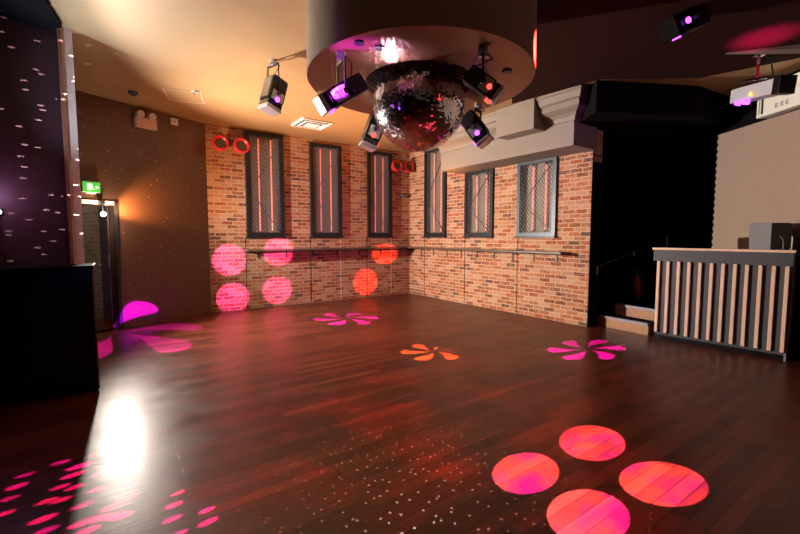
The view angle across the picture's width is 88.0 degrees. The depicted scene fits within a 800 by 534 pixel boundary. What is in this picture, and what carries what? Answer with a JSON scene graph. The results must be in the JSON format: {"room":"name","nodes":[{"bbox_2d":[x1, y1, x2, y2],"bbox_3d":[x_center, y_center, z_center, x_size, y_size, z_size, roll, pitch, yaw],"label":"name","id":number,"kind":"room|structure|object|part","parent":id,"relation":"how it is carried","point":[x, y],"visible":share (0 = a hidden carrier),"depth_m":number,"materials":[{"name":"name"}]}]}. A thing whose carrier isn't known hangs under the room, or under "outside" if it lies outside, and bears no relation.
{"room":"entertainment venue","nodes":[
{"label":"entertainment venue","id":0,"kind":"room"},
{"bbox_2d":[0,16,69,265],"bbox_3d":[-4.797,-0.556,3.158,0.121,3.640,3.580,4,6,44],"label":"wall partition","id":1,"kind":"structure","parent":0,"point":[34,222],"depth_m":4.14,"materials":[{"name":"paint"}]},
{"bbox_2d":[0,208,3,217],"bbox_3d":[-3.777,-0.512,3.894,0.305,0.100,0.070,4,6,44],"label":"wall lamp","id":2,"kind":"object","parent":1,"relation":"attached to","point":[1,209],"visible":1,"depth_m":3.81,"materials":[{"name":"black metal"}]},
{"bbox_2d":[0,0,61,27],"bbox_3d":[-4.566,-2.272,2.043,6.869,0.049,4.655,0,4,0],"label":"trim","id":3,"kind":"structure","parent":1,"relation":"attached to","point":[40,13],"depth_m":3.88,"materials":[{"name":"black paint"}]},
{"bbox_2d":[56,28,73,263],"bbox_3d":[-3.489,-0.645,4.363,0.045,3.640,0.027,4,6,44],"label":"trim","id":4,"kind":"structure","parent":1,"relation":"attached to","point":[59,45],"depth_m":4.30,"materials":[{"name":"brown"}]},
{"bbox_2d":[61,27,84,263],"bbox_3d":[-3.503,-0.652,4.459,0.170,3.640,0.095,4,6,44],"label":"trim","id":5,"kind":"structure","parent":1,"relation":"attached to","point":[66,34],"depth_m":4.35,"materials":[{"name":"paint"}]},
{"bbox_2d":[82,204,105,319],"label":"door","id":6,"kind":"structure","parent":0,"point":[90,217],"depth_m":7.49,"materials":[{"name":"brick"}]},
{"bbox_2d":[75,90,210,332],"bbox_3d":[-4.728,-0.798,6.424,0.140,3.640,3.800,2,5,30],"label":"wall","id":7,"kind":"structure","parent":0,"point":[157,180],"depth_m":7.11,"materials":[{"name":"brown paint"}]},
{"bbox_2d":[80,181,100,193],"bbox_3d":[-4.681,-1.198,6.263,0.071,0.180,0.240,2,5,30],"label":"exit sign","id":8,"kind":"object","parent":7,"relation":"attached to","point":[88,187],"visible":0.98,"depth_m":6.23,"materials":[{"name":"green plastic"}]},
{"bbox_2d":[81,199,123,328],"bbox_3d":[-4.873,-0.015,6.609,0.741,2.050,1.618,0,4,-5],"label":"door frame","id":9,"kind":"structure","parent":7,"relation":"in","point":[104,223],"depth_m":6.73,"materials":[{"name":"paint"}]},
{"bbox_3d":[-4.857,0.011,6.256,0.185,2.050,0.980,2,5,30],"label":"frame","id":10,"kind":"part","parent":9,"relation":"part of","materials":[{"name":"paint"}]},
{"bbox_2d":[98,201,106,216],"bbox_3d":[-4.591,-0.893,6.384,0.080,0.245,0.090,2,5,30],"label":"spot lamp","id":11,"kind":"object","parent":9,"relation":"attached to","point":[103,213],"visible":1,"depth_m":6.37,"materials":[{"name":"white metal"}]},
{"bbox_2d":[134,110,156,130],"bbox_3d":[-4.235,-2.445,6.907,0.109,0.265,0.340,2,5,30],"label":"emergency light","id":12,"kind":"object","parent":7,"relation":"attached to","point":[150,123],"visible":1,"depth_m":6.88,"materials":[{"name":"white plastic"}]},
{"bbox_2d":[170,118,177,125],"bbox_3d":[-3.999,-2.579,7.344,0.072,0.110,0.120,2,5,30],"label":"sensor","id":13,"kind":"object","parent":7,"relation":"attached to","point":[173,121],"visible":1,"depth_m":7.32,"materials":[{"name":"white plastic"}]},
{"bbox_2d":[205,124,409,312],"bbox_3d":[-1.813,-1.030,9.545,4.865,3.640,0.285,-3,5,-35],"label":"wall","id":14,"kind":"structure","parent":0,"point":[239,280],"depth_m":9.08,"materials":[{"name":"brick"}]},
{"bbox_2d":[212,135,249,153],"bbox_3d":[-3.298,-2.360,8.021,0.694,0.307,0.324,-3,5,-35],"label":"wall light","id":15,"kind":"object","parent":14,"relation":"attached to","point":[219,142],"visible":1,"depth_m":7.95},
{"bbox_2d":[244,130,285,237],"bbox_3d":[-2.821,-1.685,8.629,0.819,2.142,0.190,-3,5,-35],"label":"window","id":16,"kind":"structure","parent":14,"relation":"in","point":[264,160],"depth_m":8.66,"materials":[{"name":"black metal"}]},
{"bbox_2d":[250,135,279,231],"bbox_3d":[-2.796,-1.700,8.592,0.612,1.960,0.006,-3,5,-35],"label":"grille","id":17,"kind":"object","parent":16,"relation":"attached to","point":[268,136],"depth_m":8.60,"materials":[{"name":"black metal"}]},
{"bbox_3d":[-2.789,-0.631,8.662,0.819,0.035,0.080,-3,5,-35],"label":"sill","id":18,"kind":"part","parent":16,"relation":"part of","materials":[{"name":"black metal"}]},
{"bbox_2d":[309,142,343,237],"bbox_3d":[-1.697,-1.718,9.425,0.803,2.090,0.190,-3,5,-35],"label":"window","id":19,"kind":"structure","parent":14,"relation":"in","point":[325,160],"depth_m":9.46,"materials":[{"name":"black metal"}]},
{"bbox_3d":[-1.673,-1.733,9.389,0.633,1.945,0.015,-3,5,-35],"label":"sash","id":20,"kind":"part","parent":19,"relation":"part of","materials":[{"name":"black metal"}]},
{"bbox_2d":[314,148,338,232],"bbox_3d":[-1.672,-1.733,9.388,0.596,1.908,0.006,-3,5,-35],"label":"grille","id":21,"kind":"object","parent":19,"relation":"attached to","point":[337,152],"depth_m":9.43,"materials":[{"name":"black metal"}]},
{"bbox_3d":[-1.665,-0.690,9.456,0.803,0.035,0.080,-3,5,-35],"label":"sill","id":22,"kind":"part","parent":19,"relation":"part of","materials":[{"name":"black metal"}]},
{"bbox_2d":[243,246,413,258],"bbox_3d":[-1.395,-0.344,9.556,4.220,0.200,0.269,-3,5,-35],"label":"wall shelf","id":23,"kind":"object","parent":14,"relation":"attached to","point":[401,247],"visible":0.94,"depth_m":9.23,"materials":[{"name":"brown wood"}]},
{"bbox_2d":[367,151,392,236],"bbox_3d":[-0.523,-1.779,10.254,0.734,2.088,0.190,-3,5,-35],"label":"window","id":24,"kind":"structure","parent":14,"relation":"in","point":[379,171],"depth_m":10.30,"materials":[{"name":"black metal"}]},
{"bbox_2d":[371,154,388,232],"bbox_3d":[-0.498,-1.794,10.218,0.527,1.906,0.006,-3,5,-35],"label":"grille","id":25,"kind":"object","parent":24,"relation":"attached to","point":[383,155],"depth_m":10.25,"materials":[{"name":"black metal"}]},
{"bbox_2d":[391,160,413,172],"bbox_3d":[0.016,-2.507,10.366,0.650,0.298,0.322,-3,5,-35],"label":"speaker","id":26,"kind":"object","parent":14,"relation":"attached to","point":[408,167],"visible":1,"depth_m":10.23},
{"bbox_2d":[0,293,799,533],"bbox_3d":[3.015,1.139,5.593,20.000,0.100,20.000,-3,5,-35],"label":"floor","id":27,"kind":"structure","parent":0,"point":[406,413],"depth_m":3.16,"materials":[{"name":"brown wood"}]},
{"bbox_2d":[0,263,99,406],"bbox_3d":[-3.756,0.617,3.686,1.726,1.224,0.442,-3,5,-35],"label":"bar counter","id":28,"kind":"object","parent":27,"relation":"on","point":[49,341],"depth_m":3.80,"materials":[{"name":"black"}]},
{"bbox_2d":[0,263,93,271],"bbox_3d":[-3.758,0.025,3.641,1.722,0.030,0.442,-3,5,-35],"label":"countertop","id":29,"kind":"structure","parent":28,"relation":"on","point":[84,265],"depth_m":3.83,"materials":[{"name":"black paint"}]},
{"bbox_2d":[597,303,654,335],"bbox_3d":[3.788,0.817,6.778,0.618,0.365,0.902,-2,5,-28],"label":"staircase","id":30,"kind":"structure","parent":27,"relation":"on","point":[643,322],"depth_m":6.65,"materials":[{"name":"brown wood"}]},
{"bbox_2d":[652,248,799,360],"bbox_3d":[4.354,0.415,5.645,0.480,1.335,1.540,-3,5,-37],"label":"booth","id":31,"kind":"object","parent":27,"relation":"on","point":[745,301],"visible":0.99,"depth_m":5.39,"materials":[{"name":"grey wood"}]},
{"bbox_2d":[666,235,711,248],"bbox_3d":[4.174,-0.369,5.995,0.008,0.190,0.555,-3,5,-37],"label":"glass screen","id":32,"kind":"object","parent":31,"relation":"on","point":[673,241],"visible":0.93,"depth_m":5.98,"materials":[{"name":"black"}]},
{"bbox_2d":[748,223,791,249],"bbox_3d":[4.758,-0.395,5.330,0.270,0.340,0.302,0,4,-6],"label":"monitor speaker","id":33,"kind":"object","parent":31,"relation":"on","point":[762,236],"visible":0.94,"depth_m":5.20},
{"bbox_2d":[771,223,791,248],"bbox_3d":[4.774,-0.384,5.187,0.258,0.328,0.012,0,4,-6],"label":"grille","id":34,"kind":"object","parent":33,"relation":"attached to","point":[783,230],"depth_m":5.18,"materials":[{"name":"black metal"}]},
{"bbox_3d":[4.844,0.471,5.104,0.360,1.305,0.040,-3,5,-37],"label":"panel","id":35,"kind":"part","parent":31,"relation":"part of","materials":[{"name":"black"}]},
{"bbox_2d":[48,0,799,152],"bbox_3d":[0.000,-2.502,4.326,18.000,0.130,19.000,0,4,0],"label":"ceiling","id":36,"kind":"structure","parent":0,"point":[221,50],"depth_m":4.78,"materials":[{"name":"paint"}]},
{"bbox_2d":[128,91,137,96],"bbox_3d":[-3.972,-2.566,6.162,0.130,0.073,0.130,0,4,0],"label":"smoke detector","id":37,"kind":"object","parent":36,"relation":"attached to","point":[132,93],"visible":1,"depth_m":6.13,"materials":[{"name":"black plastic"}]},
{"bbox_2d":[162,88,203,103],"bbox_3d":[-3.298,-2.613,6.334,0.505,0.008,0.570,-2,5,-20],"label":"access hatch","id":38,"kind":"object","parent":36,"relation":"attached to","point":[172,94],"visible":1,"depth_m":6.33,"materials":[{"name":"paint"}]},
{"bbox_2d":[257,59,287,116],"bbox_3d":[-1.552,-2.194,5.050,0.296,0.653,0.317,3,5,37],"label":"stage light","id":39,"kind":"object","parent":36,"relation":"hanging from","point":[274,89],"visible":1,"depth_m":4.99,"materials":[{"name":"black metal"}]},
{"bbox_3d":[-1.471,-2.053,4.985,0.008,0.162,0.186,3,5,37],"label":"plate","id":40,"kind":"part","parent":39,"relation":"part of","materials":[{"name":"silver metal"}]},
{"bbox_2d":[291,117,332,129],"bbox_3d":[-1.675,-2.709,7.882,0.600,0.044,0.600,-3,5,-35],"label":"ceiling vent","id":41,"kind":"object","parent":36,"relation":"in","point":[308,123],"visible":1,"depth_m":7.82,"materials":[{"name":"white plastic"}]},
{"bbox_3d":[-1.675,-2.728,7.881,0.540,0.005,0.540,-3,5,-35],"label":"duct plate","id":42,"kind":"part","parent":41,"relation":"part of","materials":[{"name":"white metal"}]},
{"bbox_2d":[306,0,536,113],"bbox_3d":[0.168,-1.981,3.529,1.884,0.852,2.015,0,4,0],"label":"drum","id":43,"kind":"object","parent":36,"relation":"hanging from","point":[374,35],"visible":0.66,"depth_m":2.83,"materials":[{"name":"brown paint"}]},
{"bbox_2d":[313,51,367,115],"bbox_3d":[-0.421,-1.296,2.936,0.380,0.450,0.211,-2,5,-29],"label":"stage light","id":44,"kind":"object","parent":43,"relation":"hanging from","point":[343,92],"visible":1,"depth_m":2.89,"materials":[{"name":"black metal"}]},
{"bbox_3d":[-0.413,-1.202,2.870,0.144,0.141,0.008,-2,5,-29],"label":"plate","id":45,"kind":"part","parent":44,"relation":"part of","materials":[{"name":"silver metal"}]},
{"bbox_3d":[-0.378,-1.222,2.867,0.044,0.044,0.038,-2,5,-29],"label":"tilt knob","id":46,"kind":"part","parent":44,"relation":"part of","materials":[{"name":"black plastic"}]},
{"bbox_2d":[354,40,363,45],"bbox_3d":[-0.275,-1.510,2.779,0.070,0.024,0.070,0,4,0],"label":"recessed light","id":47,"kind":"object","parent":43,"relation":"attached to","point":[356,42],"depth_m":2.77,"materials":[{"name":"black metal"}]},
{"bbox_2d":[358,110,382,151],"bbox_3d":[-0.269,-1.394,4.183,0.282,0.439,0.246,-2,5,-21],"label":"stage light","id":48,"kind":"object","parent":43,"relation":"hanging from","point":[371,135],"visible":0.7,"depth_m":4.10,"materials":[{"name":"black metal"}]},
{"bbox_3d":[-0.249,-1.340,4.103,0.153,0.147,0.008,-2,5,-21],"label":"plate","id":49,"kind":"part","parent":48,"relation":"part of","materials":[{"name":"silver metal"}]},
{"bbox_2d":[374,45,383,50],"bbox_3d":[-0.145,-1.516,2.852,0.070,0.024,0.070,0,4,0],"label":"recessed light","id":50,"kind":"object","parent":43,"relation":"attached to","point":[376,47],"depth_m":2.84,"materials":[{"name":"black metal"}]},
{"bbox_2d":[373,60,464,151],"bbox_3d":[0.163,-1.439,3.549,0.786,0.877,0.786,-2,5,-22],"label":"disco ball","id":51,"kind":"object","parent":43,"relation":"hanging from","point":[419,105],"visible":0.86,"depth_m":3.26,"materials":[{"name":"silver metal"}]},
{"bbox_2d":[461,104,493,148],"bbox_3d":[0.760,-1.394,4.107,0.324,0.429,0.246,2,5,30],"label":"stage light","id":52,"kind":"object","parent":43,"relation":"hanging from","point":[471,122],"visible":0.99,"depth_m":4.04,"materials":[{"name":"black metal"}]},
{"bbox_3d":[0.733,-1.333,4.029,0.157,0.152,0.008,2,5,30],"label":"plate","id":53,"kind":"part","parent":52,"relation":"part of","materials":[{"name":"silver metal"}]},
{"bbox_2d":[463,47,503,105],"bbox_3d":[0.584,-1.326,2.885,0.298,0.382,0.211,0,4,0],"label":"stage light","id":54,"kind":"object","parent":43,"relation":"hanging from","point":[478,81],"visible":1,"depth_m":2.83,"materials":[{"name":"black metal"}]},
{"bbox_3d":[0.562,-1.261,2.808,0.044,0.044,0.038,1,4,13],"label":"tilt knob","id":55,"kind":"part","parent":54,"relation":"part of","materials":[{"name":"grey rubber"}]},
{"bbox_3d":[0.587,-1.246,2.822,0.119,0.121,0.008,1,4,13],"label":"plate","id":56,"kind":"part","parent":54,"relation":"part of","materials":[{"name":"silver metal"}]},
{"bbox_2d":[502,69,511,74],"bbox_3d":[0.844,-1.546,3.266,0.080,0.024,0.080,0,4,0],"label":"recessed light","id":57,"kind":"object","parent":43,"relation":"attached to","point":[504,71],"depth_m":3.25,"materials":[{"name":"black metal"}]},
{"bbox_2d":[657,6,710,43],"bbox_3d":[2.668,-2.292,3.890,0.443,0.339,0.276,-1,4,-15],"label":"stage light","id":58,"kind":"object","parent":36,"relation":"hanging from","point":[691,19],"visible":0.98,"depth_m":3.80,"materials":[{"name":"black metal"}]},
{"bbox_3d":[2.663,-2.269,3.786,0.168,0.179,0.008,-1,4,-15],"label":"plate","id":59,"kind":"part","parent":58,"relation":"part of","materials":[{"name":"black paint"}]},
{"bbox_3d":[2.703,-2.285,3.776,0.044,0.044,0.038,-1,4,-15],"label":"tilt knob","id":60,"kind":"part","parent":58,"relation":"part of","materials":[{"name":"grey rubber"}]},
{"bbox_2d":[730,54,797,105],"bbox_3d":[4.135,-2.185,4.715,0.379,0.621,0.690,0,4,0],"label":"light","id":61,"kind":"object","parent":36,"relation":"hanging from","point":[778,85],"visible":0.97,"depth_m":4.69,"materials":[{"name":"silver metal"}]},
{"bbox_2d":[410,129,602,326],"bbox_3d":[1.789,-0.979,8.859,0.284,3.640,5.009,-3,5,-35],"label":"wall","id":62,"kind":"structure","parent":0,"point":[544,288],"depth_m":8.11,"materials":[{"name":"brick"}]},
{"bbox_2d":[423,148,446,237],"bbox_3d":[0.873,-1.766,9.912,0.190,2.114,0.827,-3,5,-35],"label":"window","id":63,"kind":"structure","parent":62,"relation":"in","point":[435,180],"depth_m":10.01,"materials":[{"name":"black metal"}]},
{"bbox_3d":[0.828,-0.728,9.958,0.080,0.035,0.827,-3,5,-35],"label":"sill","id":64,"kind":"part","parent":63,"relation":"part of","materials":[{"name":"black metal"}]},
{"bbox_2d":[427,152,442,232],"bbox_3d":[0.838,-1.782,9.887,0.005,1.931,0.621,-3,5,-35],"label":"grille","id":65,"kind":"object","parent":63,"relation":"attached to","point":[437,152],"depth_m":9.90,"materials":[{"name":"grey metal"}]},
{"bbox_2d":[462,168,494,237],"bbox_3d":[1.691,-1.325,8.758,0.190,1.405,0.845,-3,5,-35],"label":"window","id":66,"kind":"structure","parent":62,"relation":"in","point":[479,185],"depth_m":8.81,"materials":[{"name":"black metal"}]},
{"bbox_3d":[1.646,-0.640,8.777,0.080,0.035,0.845,-3,5,-35],"label":"sill","id":67,"kind":"part","parent":66,"relation":"part of","materials":[{"name":"black metal"}]},
{"bbox_3d":[1.656,-1.341,8.732,0.015,1.260,0.675,-3,5,-35],"label":"sash","id":68,"kind":"part","parent":66,"relation":"part of","materials":[{"name":"black metal"}]},
{"bbox_2d":[468,173,489,231],"bbox_3d":[1.656,-1.341,8.732,0.005,1.222,0.638,-3,5,-35],"label":"grille","id":69,"kind":"object","parent":66,"relation":"attached to","point":[469,174],"depth_m":8.76,"materials":[{"name":"black metal"}]},
{"bbox_2d":[407,247,569,262],"bbox_3d":[1.542,-0.287,8.786,0.269,0.200,4.382,-3,5,-35],"label":"wall shelf","id":70,"kind":"object","parent":62,"relation":"attached to","point":[421,248],"visible":1,"depth_m":8.07,"materials":[{"name":"brown wood"}]},
{"bbox_2d":[438,84,596,173],"bbox_3d":[1.953,-2.314,7.456,0.928,0.769,3.343,-3,5,-35],"label":"trim","id":71,"kind":"structure","parent":62,"relation":"attached to","point":[549,125],"depth_m":6.75,"materials":[{"name":"beige paint"}]},
{"bbox_2d":[514,156,557,237],"bbox_3d":[2.514,-1.243,7.570,0.190,1.416,0.876,-3,5,-35],"label":"window","id":72,"kind":"structure","parent":62,"relation":"in","point":[537,180],"depth_m":7.61,"materials":[{"name":"grey metal"}]},
{"bbox_3d":[2.469,-0.551,7.590,0.080,0.035,0.876,-3,5,-35],"label":"sill","id":73,"kind":"part","parent":72,"relation":"part of","materials":[{"name":"black metal"}]},
{"bbox_3d":[2.479,-1.258,7.545,0.015,1.271,0.706,-3,5,-35],"label":"sash","id":74,"kind":"part","parent":72,"relation":"part of","materials":[{"name":"black metal"}]},
{"bbox_2d":[521,161,551,231],"bbox_3d":[2.478,-1.258,7.545,0.005,1.234,0.669,-3,5,-35],"label":"grille","id":75,"kind":"object","parent":72,"relation":"attached to","point":[534,162],"depth_m":7.56,"materials":[{"name":"black metal"}]},
{"bbox_2d":[587,161,602,326],"bbox_3d":[3.220,-0.358,6.836,0.294,2.700,0.011,-3,5,-34],"label":"trim","id":76,"kind":"structure","parent":62,"relation":"attached to","point":[597,167],"depth_m":6.82,"materials":[{"name":"black paint"}]},
{"bbox_2d":[599,160,625,284],"bbox_3d":[5.100,-1.034,9.600,5.800,3.640,0.100,0,4,0],"label":"wall","id":77,"kind":"structure","parent":0,"point":[613,183],"depth_m":9.55,"materials":[{"name":"black paint"}]},
{"bbox_2d":[597,251,634,274],"bbox_3d":[3.901,-0.090,7.464,1.708,0.359,0.053,-4,6,-42],"label":"handrail","id":78,"kind":"object","parent":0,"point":[633,252],"visible":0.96,"depth_m":7.41,"materials":[{"name":"black metal"}]},
{"bbox_3d":[3.904,-0.140,7.460,1.658,0.247,0.028,-4,6,-42],"label":"rail","id":79,"kind":"part","parent":78,"relation":"part of","materials":[{"name":"black metal"}]},
{"bbox_2d":[580,80,730,160],"bbox_3d":[3.918,-2.497,7.566,2.424,0.419,3.739,0,4,0],"label":"ceiling","id":80,"kind":"structure","parent":0,"point":[635,119],"depth_m":6.06,"materials":[{"name":"black paint"}]},
{"bbox_2d":[598,285,799,358],"bbox_3d":[4.202,0.790,7.177,2.132,0.360,5.002,0,4,0],"label":"floor","id":81,"kind":"structure","parent":0,"point":[608,295],"depth_m":7.36,"materials":[{"name":"black paint"}]},
{"bbox_2d":[630,268,643,297],"bbox_3d":[4.427,0.293,7.742,0.219,0.548,0.160,3,5,34],"label":"fire extinguisher","id":82,"kind":"object","parent":81,"relation":"on","point":[636,289],"visible":1,"depth_m":7.70,"materials":[{"name":"red metal"}]},
{"bbox_2d":[621,69,799,292],"bbox_3d":[5.205,-0.564,3.267,0.150,3.640,12.600,0,4,0],"label":"wall","id":83,"kind":"structure","parent":0,"point":[670,190],"depth_m":7.94,"materials":[{"name":"black paint"}]},
{"bbox_2d":[711,109,799,325],"bbox_3d":[5.094,-0.374,1.897,0.068,2.745,9.640,0,4,0],"label":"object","id":84,"kind":"structure","parent":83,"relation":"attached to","point":[757,175],"depth_m":5.86,"materials":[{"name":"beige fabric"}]},
{"bbox_2d":[725,44,799,54],"bbox_3d":[4.549,-2.407,4.666,2.380,0.170,0.298,1,4,19],"label":"trim","id":85,"kind":"structure","parent":83,"relation":"attached to","point":[789,49],"depth_m":4.66,"materials":[{"name":"beige paint"}]},
{"bbox_2d":[756,72,799,118],"bbox_3d":[5.047,-2.228,5.231,0.164,0.400,1.050,0,4,0],"label":"air conditioner","id":86,"kind":"object","parent":83,"relation":"attached to","point":[770,107],"visible":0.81,"depth_m":5.45,"materials":[{"name":"white plastic"}]}
]}

